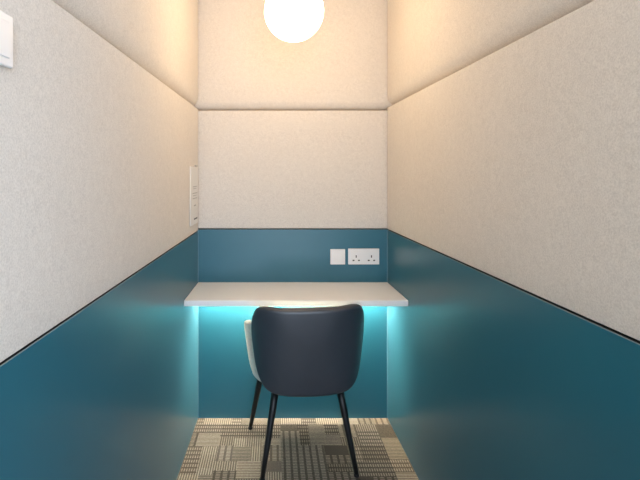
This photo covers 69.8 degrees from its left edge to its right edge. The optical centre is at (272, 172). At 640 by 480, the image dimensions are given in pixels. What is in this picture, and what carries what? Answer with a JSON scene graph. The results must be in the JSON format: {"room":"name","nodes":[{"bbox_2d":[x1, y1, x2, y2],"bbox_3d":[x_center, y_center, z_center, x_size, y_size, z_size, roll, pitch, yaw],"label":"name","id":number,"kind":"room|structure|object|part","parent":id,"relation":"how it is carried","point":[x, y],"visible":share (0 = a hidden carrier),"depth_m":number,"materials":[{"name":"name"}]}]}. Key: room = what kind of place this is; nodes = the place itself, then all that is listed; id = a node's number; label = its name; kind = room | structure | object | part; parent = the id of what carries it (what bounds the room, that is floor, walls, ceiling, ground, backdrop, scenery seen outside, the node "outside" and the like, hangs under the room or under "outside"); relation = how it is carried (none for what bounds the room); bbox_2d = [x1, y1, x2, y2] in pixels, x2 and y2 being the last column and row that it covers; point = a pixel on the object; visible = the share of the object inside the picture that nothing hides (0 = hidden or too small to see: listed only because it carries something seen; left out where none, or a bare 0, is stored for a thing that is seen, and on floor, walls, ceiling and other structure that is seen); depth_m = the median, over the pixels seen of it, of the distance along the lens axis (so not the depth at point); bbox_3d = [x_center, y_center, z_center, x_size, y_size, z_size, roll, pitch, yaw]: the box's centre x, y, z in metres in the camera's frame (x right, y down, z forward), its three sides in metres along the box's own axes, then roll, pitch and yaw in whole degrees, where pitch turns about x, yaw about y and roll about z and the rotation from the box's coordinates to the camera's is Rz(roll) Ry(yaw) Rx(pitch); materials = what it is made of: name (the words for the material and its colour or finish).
{"room":"office phone booth","nodes":[
{"label":"office phone booth","id":0,"kind":"room"},
{"bbox_2d":[0,231,197,479],"bbox_3d":[-0.495,0.110,1.076,0.120,2.420,2.851,0,0,1],"label":"wall","id":1,"kind":"structure","parent":0,"point":[109,391],"depth_m":1.24,"materials":[{"name":"teal laminate"}]},
{"bbox_2d":[0,0,197,361],"bbox_3d":[-0.456,-0.018,1.048,0.059,0.660,2.797,0,0,1],"label":"acoustic panel","id":2,"kind":"object","parent":1,"relation":"attached to","point":[97,153],"visible":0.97,"depth_m":0.99,"materials":[{"name":"beige fabric"}]},
{"bbox_2d":[0,10,12,68],"bbox_3d":[-0.428,-0.213,0.703,0.010,0.085,0.086,0,0,2],"label":"light switch","id":3,"kind":"object","parent":2,"relation":"attached to","point":[6,21],"visible":1,"depth_m":0.72,"materials":[{"name":"white plastic"}]},
{"bbox_2d":[190,165,197,226],"bbox_3d":[-0.395,0.108,2.287,0.006,0.300,0.190,0,0,1],"label":"notice","id":4,"kind":"object","parent":2,"relation":"attached to","point":[193,170],"visible":1,"depth_m":2.26,"materials":[{"name":"white paper"}]},
{"bbox_2d":[52,0,197,105],"bbox_3d":[-0.454,-0.724,1.048,0.063,0.744,2.797,0,0,1],"label":"acoustic panel","id":5,"kind":"object","parent":1,"relation":"attached to","point":[160,36],"visible":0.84,"depth_m":1.60,"materials":[{"name":"beige fabric"}]},
{"bbox_2d":[198,230,198,416],"bbox_3d":[-0.401,0.812,2.449,0.003,1.006,0.003,0,0,0],"label":"trim","id":6,"kind":"structure","parent":1,"relation":"attached to","point":[198,230],"depth_m":2.45,"materials":[{"name":"blue"}]},
{"bbox_2d":[198,229,388,417],"bbox_3d":[0.107,0.110,2.510,1.120,2.420,0.120,0,0,0],"label":"wall","id":7,"kind":"structure","parent":0,"point":[227,382],"depth_m":2.45,"materials":[{"name":"teal laminate"}]},
{"bbox_2d":[198,110,386,228],"bbox_3d":[0.107,-0.019,2.473,1.110,0.642,0.055,0,0,0],"label":"acoustic panel","id":8,"kind":"object","parent":7,"relation":"attached to","point":[258,169],"visible":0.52,"depth_m":2.45,"materials":[{"name":"beige fabric"}]},
{"bbox_2d":[194,0,391,109],"bbox_3d":[0.107,-0.720,2.471,1.110,0.752,0.057,0,0,0],"label":"acoustic panel","id":9,"kind":"object","parent":7,"relation":"attached to","point":[243,65],"visible":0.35,"depth_m":2.44,"materials":[{"name":"beige fabric"}]},
{"bbox_2d":[184,282,407,305],"bbox_3d":[0.107,0.601,2.272,1.035,0.028,0.354,0,0,0],"label":"desk","id":10,"kind":"object","parent":7,"relation":"attached to","point":[203,293],"visible":1,"depth_m":2.20,"materials":[{"name":"white laminate"}]},
{"bbox_2d":[330,249,344,263],"bbox_3d":[0.349,0.450,2.444,0.080,0.082,0.011,0,0,0],"label":"wall switch","id":11,"kind":"object","parent":7,"relation":"attached to","point":[337,256],"visible":1,"depth_m":2.44,"materials":[{"name":"white plastic"}]},
{"bbox_2d":[348,248,378,263],"bbox_3d":[0.488,0.449,2.444,0.167,0.085,0.011,0,0,0],"label":"double socket","id":12,"kind":"object","parent":7,"relation":"attached to","point":[355,255],"visible":1,"depth_m":2.44,"materials":[{"name":"white plastic"}]},
{"bbox_2d":[177,418,418,479],"bbox_3d":[0.039,1.375,0.890,3.000,0.110,4.000,0,0,0],"label":"floor","id":13,"kind":"structure","parent":0,"point":[218,448],"depth_m":2.16,"materials":[{"name":"carpet"}]},
{"bbox_2d":[244,304,363,479],"bbox_3d":[0.147,0.942,2.148,0.566,0.756,0.506,0,0,-4],"label":"tub chair","id":14,"kind":"object","parent":13,"relation":"on","point":[293,351],"visible":1,"depth_m":1.92,"materials":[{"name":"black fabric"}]},
{"bbox_3d":[-0.079,1.133,2.315,0.116,0.359,0.034,0,0,42],"label":"leg","id":15,"kind":"part","parent":14,"relation":"part of","materials":[{"name":"black metal"}]},
{"bbox_3d":[-0.014,1.133,1.988,0.034,0.359,0.116,0,0,40],"label":"leg","id":16,"kind":"part","parent":14,"relation":"part of","materials":[{"name":"black metal"}]},
{"bbox_3d":[0.329,1.133,2.013,0.116,0.359,0.034,0,0,42],"label":"leg","id":17,"kind":"part","parent":14,"relation":"part of","materials":[{"name":"black metal"}]},
{"bbox_2d":[388,230,639,479],"bbox_3d":[0.710,0.110,1.076,0.120,2.420,2.851,0,0,-1],"label":"wall","id":18,"kind":"structure","parent":0,"point":[490,377],"depth_m":1.31,"materials":[{"name":"teal laminate"}]},
{"bbox_2d":[387,230,387,417],"bbox_3d":[0.616,0.812,2.449,0.003,1.006,0.003,0,0,0],"label":"trim","id":19,"kind":"structure","parent":18,"relation":"attached to","point":[387,230],"depth_m":2.45,"materials":[{"name":"blue"}]},
{"bbox_2d":[388,0,593,104],"bbox_3d":[0.669,-0.728,1.048,0.063,0.736,2.797,0,0,-1],"label":"acoustic panel","id":20,"kind":"object","parent":18,"relation":"attached to","point":[429,41],"visible":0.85,"depth_m":1.63,"materials":[{"name":"beige fabric"}]},
{"bbox_2d":[387,0,639,340],"bbox_3d":[0.671,-0.026,1.048,0.059,0.661,2.797,0,0,-1],"label":"acoustic panel","id":21,"kind":"object","parent":18,"relation":"attached to","point":[519,166],"visible":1,"depth_m":1.08,"materials":[{"name":"beige fabric"}]},
{"bbox_3d":[0.107,-1.140,1.125,1.453,0.080,2.950,0,0,0],"label":"ceiling","id":22,"kind":"structure","parent":0,"visible":0},
{"bbox_2d":[264,0,323,41],"bbox_3d":[0.086,-0.818,1.850,0.241,0.564,0.241,0,0,0],"label":"globe pendant lamp","id":23,"kind":"object","parent":22,"relation":"hanging from","point":[288,20],"visible":1,"depth_m":1.77,"materials":[{"name":"white glass"}]}
]}

